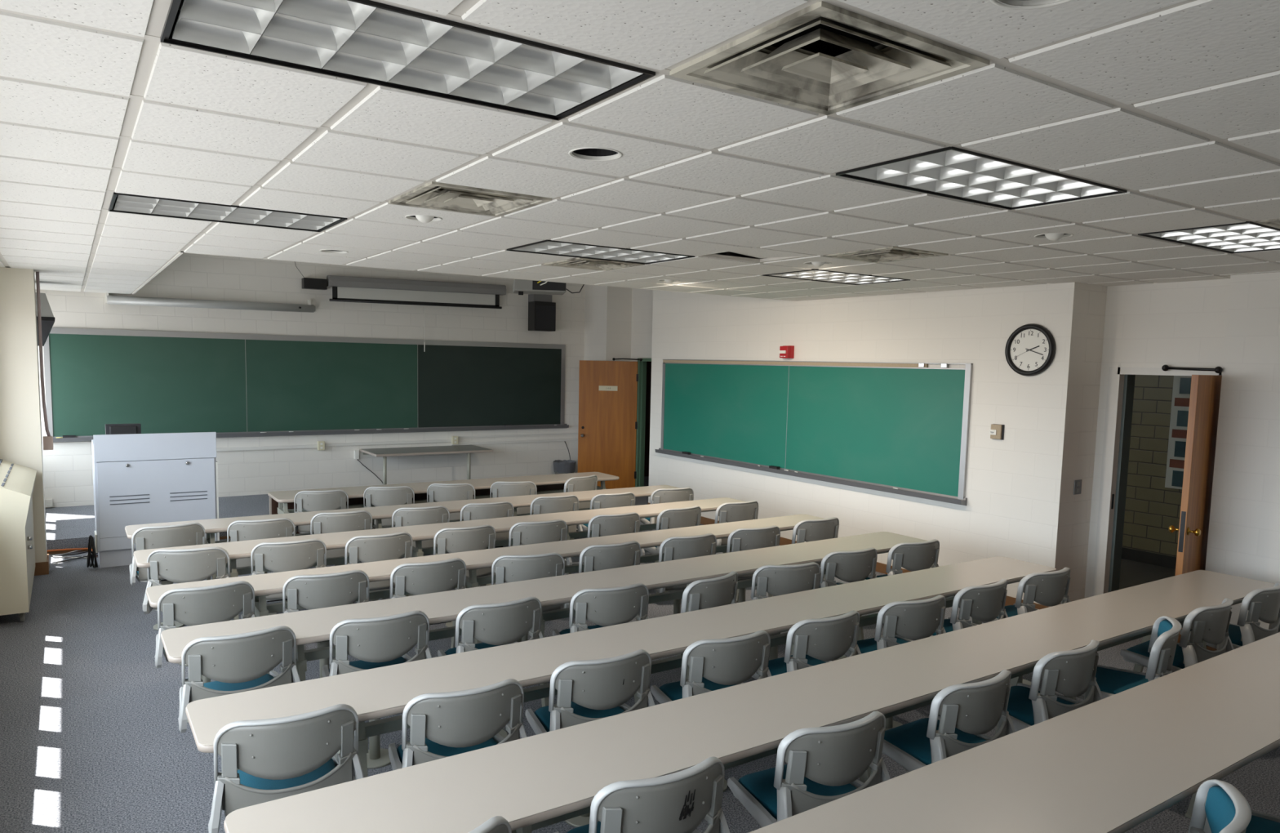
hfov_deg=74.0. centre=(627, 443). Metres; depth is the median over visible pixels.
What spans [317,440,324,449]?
outlet box
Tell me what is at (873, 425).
chalkboard
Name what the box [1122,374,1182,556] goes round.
wall
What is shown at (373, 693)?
table
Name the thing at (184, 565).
chair
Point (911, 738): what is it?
seat cushion
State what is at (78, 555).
cable
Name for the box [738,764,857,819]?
seat cushion
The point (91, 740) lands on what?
floor
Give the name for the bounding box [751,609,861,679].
chair
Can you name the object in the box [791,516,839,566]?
chair
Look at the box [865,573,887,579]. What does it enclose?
seat cushion
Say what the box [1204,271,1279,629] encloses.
wall
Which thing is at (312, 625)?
table
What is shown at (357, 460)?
power cord
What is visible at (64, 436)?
eraser
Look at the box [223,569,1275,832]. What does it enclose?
table
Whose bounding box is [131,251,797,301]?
trim
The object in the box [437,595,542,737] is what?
chair
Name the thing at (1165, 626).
cushion
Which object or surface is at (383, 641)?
chair
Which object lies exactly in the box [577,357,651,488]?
door
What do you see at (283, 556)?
chair
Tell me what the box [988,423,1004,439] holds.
thermostat
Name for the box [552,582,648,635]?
chair
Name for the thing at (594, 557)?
chair
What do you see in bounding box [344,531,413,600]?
chair
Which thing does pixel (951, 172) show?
ceiling light
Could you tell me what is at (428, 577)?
chair
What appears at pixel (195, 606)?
chair
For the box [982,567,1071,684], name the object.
chair
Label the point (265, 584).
table
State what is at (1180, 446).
picture
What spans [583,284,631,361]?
wall pier
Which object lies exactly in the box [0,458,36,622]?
radiator
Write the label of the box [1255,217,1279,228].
ceiling vent
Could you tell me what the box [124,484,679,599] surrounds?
table
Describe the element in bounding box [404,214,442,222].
recessed light
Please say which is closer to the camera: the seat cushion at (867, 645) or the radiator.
the seat cushion at (867, 645)
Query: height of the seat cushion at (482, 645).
0.046 m
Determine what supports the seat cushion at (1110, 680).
on the chair at (1166, 629)
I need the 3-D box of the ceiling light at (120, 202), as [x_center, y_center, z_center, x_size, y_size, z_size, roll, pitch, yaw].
[-2.126,-1.298,4.527,1.080,0.162,0.592,-2,6,-33]
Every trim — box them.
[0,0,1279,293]
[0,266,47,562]
[47,535,230,554]
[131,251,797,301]
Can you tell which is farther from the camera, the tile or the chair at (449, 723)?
the tile
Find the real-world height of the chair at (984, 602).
0.831 m
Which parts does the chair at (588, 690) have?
frame, plate, backrest, frame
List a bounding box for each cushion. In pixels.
[204,673,273,690]
[237,758,335,789]
[328,656,406,673]
[396,737,497,764]
[444,642,509,654]
[533,700,624,731]
[559,624,604,634]
[566,820,600,832]
[658,676,737,700]
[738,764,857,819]
[760,653,826,675]
[857,636,907,653]
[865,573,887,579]
[884,717,986,764]
[932,618,952,635]
[996,604,1017,618]
[1007,685,1075,725]
[1095,666,1148,693]
[1126,640,1184,668]
[1157,618,1173,637]
[1190,624,1242,645]
[1204,785,1235,832]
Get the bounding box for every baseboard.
[34,553,49,575]
[647,502,1048,608]
[1121,546,1176,568]
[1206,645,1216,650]
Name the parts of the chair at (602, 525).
backrest, frame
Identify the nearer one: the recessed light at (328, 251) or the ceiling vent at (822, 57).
the ceiling vent at (822, 57)
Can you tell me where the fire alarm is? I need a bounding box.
[778,345,794,358]
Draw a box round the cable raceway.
[216,432,577,451]
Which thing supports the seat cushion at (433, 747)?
on the chair at (449, 723)
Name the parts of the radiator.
control knob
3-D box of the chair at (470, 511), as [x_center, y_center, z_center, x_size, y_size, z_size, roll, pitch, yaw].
[-1.336,0.927,7.871,0.542,0.831,0.456,-1,6,-25]
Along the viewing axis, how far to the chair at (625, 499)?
8.33 m
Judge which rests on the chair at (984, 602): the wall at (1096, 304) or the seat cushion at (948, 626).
the seat cushion at (948, 626)
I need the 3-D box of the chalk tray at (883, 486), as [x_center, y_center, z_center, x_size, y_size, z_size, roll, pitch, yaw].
[1.775,0.324,9.963,0.094,0.075,4.930,-2,6,-33]
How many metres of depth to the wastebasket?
14.29 m
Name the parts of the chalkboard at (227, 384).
panel, panel, panel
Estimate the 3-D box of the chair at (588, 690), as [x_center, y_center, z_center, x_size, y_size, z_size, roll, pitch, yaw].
[-0.181,1.327,3.913,0.542,0.831,0.456,-2,6,-29]
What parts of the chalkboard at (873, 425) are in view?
panel, map rail, panel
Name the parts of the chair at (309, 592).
backrest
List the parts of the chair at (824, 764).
frame, backrest, frame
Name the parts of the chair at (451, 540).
plate, backrest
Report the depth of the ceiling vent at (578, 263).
6.50 m
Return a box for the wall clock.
[1004,323,1055,376]
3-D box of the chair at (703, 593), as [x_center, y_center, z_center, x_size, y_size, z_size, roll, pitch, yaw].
[0.416,1.204,5.338,0.456,0.831,0.542,7,8,44]
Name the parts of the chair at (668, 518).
frame, backrest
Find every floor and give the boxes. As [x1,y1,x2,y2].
[0,475,1279,832]
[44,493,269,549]
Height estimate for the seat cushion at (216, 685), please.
0.046 m
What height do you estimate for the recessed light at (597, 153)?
0.143 m
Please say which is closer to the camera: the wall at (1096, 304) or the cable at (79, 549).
the wall at (1096, 304)
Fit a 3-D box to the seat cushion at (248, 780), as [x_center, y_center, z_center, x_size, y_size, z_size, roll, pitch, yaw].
[-1.320,1.311,3.269,0.400,0.046,0.384,-2,6,-28]
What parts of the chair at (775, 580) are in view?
backrest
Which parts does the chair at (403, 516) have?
backrest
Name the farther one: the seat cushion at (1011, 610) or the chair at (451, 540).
the chair at (451, 540)
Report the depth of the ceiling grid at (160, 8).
2.61 m
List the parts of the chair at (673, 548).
frame, backrest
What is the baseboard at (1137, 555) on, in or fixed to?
attached to the wall at (1151, 507)
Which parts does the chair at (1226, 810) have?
backrest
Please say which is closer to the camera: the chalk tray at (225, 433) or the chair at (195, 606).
the chair at (195, 606)
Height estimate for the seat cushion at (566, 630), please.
0.046 m
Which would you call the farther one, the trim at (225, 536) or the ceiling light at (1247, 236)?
the trim at (225, 536)
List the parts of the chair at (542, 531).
backrest, frame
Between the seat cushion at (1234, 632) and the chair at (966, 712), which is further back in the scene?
the seat cushion at (1234, 632)
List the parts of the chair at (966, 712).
frame, backrest, frame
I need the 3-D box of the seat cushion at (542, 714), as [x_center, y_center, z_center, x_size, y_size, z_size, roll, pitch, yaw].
[-0.196,1.272,3.937,0.400,0.046,0.384,-2,6,-29]
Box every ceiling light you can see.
[108,191,346,231]
[160,0,655,120]
[506,240,694,264]
[762,268,910,284]
[835,146,1127,209]
[1137,221,1279,253]
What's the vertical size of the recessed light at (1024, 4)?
0.143 m
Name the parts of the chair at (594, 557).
backrest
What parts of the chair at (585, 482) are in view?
backrest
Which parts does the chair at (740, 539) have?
backrest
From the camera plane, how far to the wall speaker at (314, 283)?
12.00 m
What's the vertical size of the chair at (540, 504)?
0.831 m
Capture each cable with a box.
[52,549,83,556]
[53,555,87,557]
[55,556,87,558]
[57,554,97,561]
[58,551,88,555]
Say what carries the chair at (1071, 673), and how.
on the floor at (91, 740)
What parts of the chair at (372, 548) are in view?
backrest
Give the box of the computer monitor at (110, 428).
[105,422,141,434]
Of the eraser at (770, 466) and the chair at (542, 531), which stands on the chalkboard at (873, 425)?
the eraser at (770, 466)
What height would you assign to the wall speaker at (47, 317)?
0.580 m
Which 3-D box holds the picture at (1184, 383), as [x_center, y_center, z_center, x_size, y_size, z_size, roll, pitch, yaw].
[6.071,-0.597,8.901,0.006,0.170,0.530,-2,6,-33]
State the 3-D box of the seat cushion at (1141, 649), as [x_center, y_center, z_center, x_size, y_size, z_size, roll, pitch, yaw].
[3.207,1.242,5.005,0.400,0.046,0.384,-3,7,-35]
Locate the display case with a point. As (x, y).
(1181, 384)
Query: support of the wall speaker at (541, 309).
attached to the wall at (68, 468)
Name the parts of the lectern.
cable coil, access panel, rail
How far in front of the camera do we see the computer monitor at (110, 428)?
8.54 m
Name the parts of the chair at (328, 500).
backrest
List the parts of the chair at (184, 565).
frame, backrest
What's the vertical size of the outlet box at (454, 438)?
0.130 m
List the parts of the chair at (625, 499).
frame, backrest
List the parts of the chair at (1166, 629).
frame, frame, backrest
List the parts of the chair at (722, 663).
frame, plate, backrest, frame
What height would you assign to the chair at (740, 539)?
0.831 m
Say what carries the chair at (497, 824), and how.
on the floor at (91, 740)
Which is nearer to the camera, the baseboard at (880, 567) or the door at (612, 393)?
the baseboard at (880, 567)
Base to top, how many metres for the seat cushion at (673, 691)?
0.046 m
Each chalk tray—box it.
[53,423,568,442]
[654,448,967,505]
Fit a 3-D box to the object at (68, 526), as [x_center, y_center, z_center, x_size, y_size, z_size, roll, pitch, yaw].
[-4.062,0.872,11.465,6.920,0.147,2.220,-2,6,-33]
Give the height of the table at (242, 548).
0.741 m
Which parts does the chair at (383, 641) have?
frame, plate, backrest, frame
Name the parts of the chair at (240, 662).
frame, backrest, frame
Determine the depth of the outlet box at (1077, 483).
7.32 m
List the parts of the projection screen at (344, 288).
casing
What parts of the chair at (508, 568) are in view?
backrest, frame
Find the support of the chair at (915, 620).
on the floor at (91, 740)
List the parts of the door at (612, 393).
plate, frame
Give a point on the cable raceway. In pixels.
(266, 447)
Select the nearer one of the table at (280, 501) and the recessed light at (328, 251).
the recessed light at (328, 251)
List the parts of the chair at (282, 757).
frame, backrest, frame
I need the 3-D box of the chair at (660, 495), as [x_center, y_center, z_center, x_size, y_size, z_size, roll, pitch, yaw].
[0.407,0.857,8.992,0.542,0.831,0.456,-1,6,-24]
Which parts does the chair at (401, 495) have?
backrest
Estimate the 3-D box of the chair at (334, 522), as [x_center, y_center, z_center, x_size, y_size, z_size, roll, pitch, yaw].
[-2.457,0.962,7.255,0.542,0.831,0.456,-2,6,-27]
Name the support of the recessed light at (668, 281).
in the ceiling
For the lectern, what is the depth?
8.45 m
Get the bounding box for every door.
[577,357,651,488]
[1092,364,1222,642]
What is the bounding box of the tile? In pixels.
[730,247,817,257]
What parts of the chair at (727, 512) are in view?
frame, backrest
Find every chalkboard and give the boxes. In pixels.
[43,327,568,442]
[654,359,973,505]
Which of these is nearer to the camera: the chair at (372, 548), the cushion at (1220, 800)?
the cushion at (1220, 800)
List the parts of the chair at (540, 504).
backrest, frame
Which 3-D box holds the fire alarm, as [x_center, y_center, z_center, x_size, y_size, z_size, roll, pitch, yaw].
[1.821,-1.053,9.780,0.125,0.144,0.135,-2,6,-33]
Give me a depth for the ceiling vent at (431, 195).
4.04 m
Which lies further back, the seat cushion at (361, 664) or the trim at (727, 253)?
the trim at (727, 253)
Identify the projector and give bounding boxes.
[512,279,584,295]
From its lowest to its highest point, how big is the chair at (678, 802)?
0.831 m
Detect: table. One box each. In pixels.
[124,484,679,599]
[133,497,744,619]
[146,514,823,673]
[160,531,927,706]
[185,555,1057,777]
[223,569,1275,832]
[267,471,618,533]
[360,444,493,484]
[748,631,1279,832]
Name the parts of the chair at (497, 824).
backrest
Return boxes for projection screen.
[105,293,315,312]
[326,275,506,351]
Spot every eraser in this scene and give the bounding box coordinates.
[62,435,75,437]
[681,451,690,454]
[768,465,779,469]
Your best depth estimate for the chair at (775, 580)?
5.50 m
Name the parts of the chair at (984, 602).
frame, frame, backrest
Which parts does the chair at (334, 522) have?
backrest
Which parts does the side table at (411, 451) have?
leg, leg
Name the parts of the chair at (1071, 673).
frame, frame, backrest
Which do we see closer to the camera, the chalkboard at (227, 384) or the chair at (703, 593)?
the chair at (703, 593)
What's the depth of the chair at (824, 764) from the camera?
3.06 m
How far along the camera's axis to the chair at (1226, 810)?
2.67 m
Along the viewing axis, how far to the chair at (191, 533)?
6.32 m
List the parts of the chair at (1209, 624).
frame, frame, backrest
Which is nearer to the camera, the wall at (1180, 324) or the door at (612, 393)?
the wall at (1180, 324)
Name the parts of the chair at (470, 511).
backrest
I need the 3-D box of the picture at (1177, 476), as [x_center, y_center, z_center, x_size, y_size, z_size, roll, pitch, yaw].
[6.050,0.398,8.995,0.006,0.170,0.530,-2,6,-33]
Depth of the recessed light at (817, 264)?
6.08 m
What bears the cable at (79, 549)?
on the floor at (91, 740)
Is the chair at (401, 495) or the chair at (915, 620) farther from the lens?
the chair at (401, 495)
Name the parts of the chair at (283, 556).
seat mount, backrest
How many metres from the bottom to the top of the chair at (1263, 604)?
0.831 m
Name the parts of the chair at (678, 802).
backrest, frame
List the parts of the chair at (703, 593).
backrest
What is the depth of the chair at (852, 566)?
5.95 m
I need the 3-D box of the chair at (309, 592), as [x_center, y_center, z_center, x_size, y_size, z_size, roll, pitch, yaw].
[-1.873,1.165,5.244,0.542,0.831,0.456,-2,6,-28]
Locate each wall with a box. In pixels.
[35,253,585,507]
[631,288,653,361]
[648,282,1088,604]
[1067,284,1106,601]
[1084,278,1230,598]
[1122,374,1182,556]
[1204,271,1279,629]
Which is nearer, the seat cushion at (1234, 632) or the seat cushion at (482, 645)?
the seat cushion at (482, 645)
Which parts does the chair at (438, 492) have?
backrest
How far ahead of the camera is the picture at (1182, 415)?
9.11 m
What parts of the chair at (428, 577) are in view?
backrest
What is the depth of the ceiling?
2.99 m
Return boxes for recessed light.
[319,248,348,253]
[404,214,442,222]
[568,146,622,160]
[657,279,679,283]
[804,261,831,266]
[989,0,1072,9]
[1034,232,1073,240]
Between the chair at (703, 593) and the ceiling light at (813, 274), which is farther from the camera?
the ceiling light at (813, 274)
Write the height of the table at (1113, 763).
0.741 m
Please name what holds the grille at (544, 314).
attached to the wall speaker at (541, 309)
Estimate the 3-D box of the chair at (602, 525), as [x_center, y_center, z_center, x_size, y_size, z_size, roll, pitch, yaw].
[-0.181,0.993,7.428,0.542,0.831,0.456,-2,6,-29]
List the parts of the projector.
panel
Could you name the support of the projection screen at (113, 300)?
attached to the wall at (68, 468)
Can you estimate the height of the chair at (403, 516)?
0.831 m
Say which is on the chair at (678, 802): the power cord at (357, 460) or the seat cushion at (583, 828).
the seat cushion at (583, 828)
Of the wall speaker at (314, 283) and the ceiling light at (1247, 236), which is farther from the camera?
the wall speaker at (314, 283)
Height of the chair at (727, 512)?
0.831 m
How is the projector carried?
hanging from the ceiling
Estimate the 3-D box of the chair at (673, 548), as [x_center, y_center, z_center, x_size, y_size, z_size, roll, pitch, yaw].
[0.396,1.086,6.579,0.542,0.831,0.456,-2,6,-28]
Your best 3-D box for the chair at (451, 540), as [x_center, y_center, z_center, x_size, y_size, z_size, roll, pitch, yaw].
[-1.330,1.035,6.732,0.542,0.831,0.456,-2,6,-30]
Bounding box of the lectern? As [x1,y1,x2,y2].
[86,431,219,568]
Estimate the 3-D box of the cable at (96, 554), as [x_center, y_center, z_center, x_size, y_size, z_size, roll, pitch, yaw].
[-5.573,1.163,8.635,0.058,0.009,0.390,5,7,36]
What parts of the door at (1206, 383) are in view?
strike plate, knob, latch plate, knob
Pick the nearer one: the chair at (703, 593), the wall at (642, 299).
the chair at (703, 593)
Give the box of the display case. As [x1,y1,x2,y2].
[1164,375,1191,488]
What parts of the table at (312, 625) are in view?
leg, leg, leg, leg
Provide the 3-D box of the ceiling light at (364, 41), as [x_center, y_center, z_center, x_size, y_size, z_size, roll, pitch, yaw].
[-0.521,-1.034,2.102,1.080,0.162,0.519,-2,6,-33]
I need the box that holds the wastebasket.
[552,459,576,474]
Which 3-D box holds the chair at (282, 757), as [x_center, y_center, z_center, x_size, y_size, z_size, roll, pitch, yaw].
[-1.305,1.367,3.245,0.542,0.831,0.456,-2,6,-28]
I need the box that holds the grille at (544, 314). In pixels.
[535,305,555,329]
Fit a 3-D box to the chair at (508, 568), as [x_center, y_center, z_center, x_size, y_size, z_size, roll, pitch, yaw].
[-0.711,1.131,5.858,0.542,0.831,0.456,-1,6,-18]
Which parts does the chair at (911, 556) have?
frame, backrest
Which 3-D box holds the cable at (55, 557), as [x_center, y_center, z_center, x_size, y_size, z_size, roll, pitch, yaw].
[-5.660,1.167,8.700,0.445,0.009,0.027,1,5,1]
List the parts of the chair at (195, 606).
frame, backrest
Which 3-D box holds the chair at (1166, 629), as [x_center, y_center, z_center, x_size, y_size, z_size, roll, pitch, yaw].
[2.630,1.330,4.504,0.456,0.831,0.542,5,6,32]
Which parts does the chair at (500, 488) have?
backrest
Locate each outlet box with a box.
[44,498,53,506]
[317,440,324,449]
[354,449,359,458]
[451,435,457,444]
[1073,479,1081,494]
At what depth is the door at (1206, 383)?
6.86 m
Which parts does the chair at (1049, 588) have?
frame, plate, backrest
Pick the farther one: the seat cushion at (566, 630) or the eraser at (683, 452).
the eraser at (683, 452)
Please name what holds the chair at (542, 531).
on the floor at (91, 740)
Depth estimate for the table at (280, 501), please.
9.39 m
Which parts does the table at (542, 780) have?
leg, leg, leg, leg, leg, leg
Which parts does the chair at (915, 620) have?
frame, plate, backrest, frame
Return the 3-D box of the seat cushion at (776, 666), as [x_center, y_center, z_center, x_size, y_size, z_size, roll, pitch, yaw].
[0.939,1.231,4.611,0.400,0.046,0.384,-2,6,-32]
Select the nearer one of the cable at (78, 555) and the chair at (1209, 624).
the chair at (1209, 624)
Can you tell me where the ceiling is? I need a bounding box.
[0,0,1279,300]
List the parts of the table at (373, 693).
leg, leg, leg, leg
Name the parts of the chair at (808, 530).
backrest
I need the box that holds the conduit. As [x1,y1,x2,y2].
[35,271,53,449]
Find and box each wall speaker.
[35,292,54,346]
[294,262,327,289]
[528,293,555,331]
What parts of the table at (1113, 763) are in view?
leg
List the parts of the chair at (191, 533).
frame, plate, backrest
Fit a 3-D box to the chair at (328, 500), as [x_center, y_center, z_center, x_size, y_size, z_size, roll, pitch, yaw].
[-3.011,0.845,8.364,0.542,0.831,0.456,-1,6,-20]
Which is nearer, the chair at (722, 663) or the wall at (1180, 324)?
the chair at (722, 663)
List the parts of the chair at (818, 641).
frame, backrest, frame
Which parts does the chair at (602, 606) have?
frame, backrest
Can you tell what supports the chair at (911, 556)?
on the floor at (91, 740)
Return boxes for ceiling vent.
[388,181,551,217]
[542,257,644,271]
[669,0,990,115]
[822,245,948,262]
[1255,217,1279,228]
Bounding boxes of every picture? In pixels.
[1171,470,1183,486]
[1173,440,1186,457]
[1176,409,1188,426]
[1179,377,1191,393]
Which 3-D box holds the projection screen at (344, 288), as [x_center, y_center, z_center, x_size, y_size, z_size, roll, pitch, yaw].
[-3.137,-1.945,12.914,2.750,1.092,0.160,-2,6,-33]
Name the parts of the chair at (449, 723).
frame, backrest, frame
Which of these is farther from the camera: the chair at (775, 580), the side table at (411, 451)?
the side table at (411, 451)
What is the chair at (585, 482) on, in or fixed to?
on the floor at (91, 740)
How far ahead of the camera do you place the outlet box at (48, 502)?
10.62 m
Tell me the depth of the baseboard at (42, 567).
8.03 m
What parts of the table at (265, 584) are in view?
leg, leg, leg, leg, leg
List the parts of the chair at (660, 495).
frame, backrest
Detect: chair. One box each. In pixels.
[128,522,205,630]
[142,546,230,666]
[155,580,255,723]
[177,625,300,769]
[208,703,364,832]
[226,517,295,614]
[250,537,326,647]
[282,569,368,677]
[292,489,348,568]
[310,510,372,604]
[322,609,431,768]
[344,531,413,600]
[363,485,414,525]
[388,678,527,769]
[390,557,466,624]
[391,505,449,595]
[426,483,475,519]
[433,524,495,626]
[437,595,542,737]
[460,501,514,586]
[467,815,511,832]
[489,480,537,546]
[491,551,569,641]
[508,519,572,565]
[525,648,654,826]
[529,494,582,537]
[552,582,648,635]
[553,755,729,832]
[563,474,597,539]
[578,511,644,556]
[578,540,640,624]
[581,492,635,537]
[640,487,693,562]
[643,505,701,593]
[650,630,771,791]
[653,533,716,613]
[680,570,737,679]
[714,500,758,552]
[726,525,780,602]
[727,711,890,826]
[751,561,821,659]
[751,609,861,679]
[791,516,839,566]
[812,546,877,659]
[844,595,946,730]
[862,538,939,635]
[882,669,1015,771]
[929,578,1008,636]
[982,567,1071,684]
[1007,639,1102,731]
[1076,615,1182,698]
[1120,597,1234,672]
[1179,581,1279,648]
[1187,778,1251,832]
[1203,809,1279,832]
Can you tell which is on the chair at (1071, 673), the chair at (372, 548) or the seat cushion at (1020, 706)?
the seat cushion at (1020, 706)
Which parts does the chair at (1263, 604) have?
frame, frame, backrest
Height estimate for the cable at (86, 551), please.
0.009 m
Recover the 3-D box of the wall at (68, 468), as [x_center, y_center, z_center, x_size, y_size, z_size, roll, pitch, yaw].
[-4.226,-1.000,12.610,8.152,3.650,0.200,-2,6,-33]
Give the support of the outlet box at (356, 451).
attached to the wall at (68, 468)
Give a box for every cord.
[46,547,97,556]
[357,459,382,482]
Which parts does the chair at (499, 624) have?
frame, backrest, plate, frame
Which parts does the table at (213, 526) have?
leg, leg, leg, leg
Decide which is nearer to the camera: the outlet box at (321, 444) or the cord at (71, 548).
the cord at (71, 548)
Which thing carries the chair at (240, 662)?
on the floor at (91, 740)
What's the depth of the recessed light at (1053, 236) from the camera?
4.63 m
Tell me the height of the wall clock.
0.452 m
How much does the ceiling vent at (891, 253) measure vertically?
0.164 m
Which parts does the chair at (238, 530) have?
backrest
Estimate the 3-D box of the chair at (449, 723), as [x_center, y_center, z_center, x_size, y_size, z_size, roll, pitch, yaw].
[-0.715,1.353,3.526,0.542,0.831,0.456,-2,6,-29]
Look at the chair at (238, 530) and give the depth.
6.62 m
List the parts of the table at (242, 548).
leg, leg, leg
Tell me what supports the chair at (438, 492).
on the floor at (91, 740)
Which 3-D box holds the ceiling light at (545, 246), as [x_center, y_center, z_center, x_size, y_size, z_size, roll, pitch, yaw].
[-0.176,-1.378,5.808,1.148,0.162,0.592,-2,6,-33]
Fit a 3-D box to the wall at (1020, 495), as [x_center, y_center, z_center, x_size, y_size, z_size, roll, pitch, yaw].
[2.094,-0.591,9.708,0.220,3.650,6.080,-2,6,-33]
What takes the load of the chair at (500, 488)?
on the floor at (91, 740)
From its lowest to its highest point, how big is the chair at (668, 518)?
0.831 m
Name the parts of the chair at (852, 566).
frame, backrest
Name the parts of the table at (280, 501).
leg, leg, modesty panel, leg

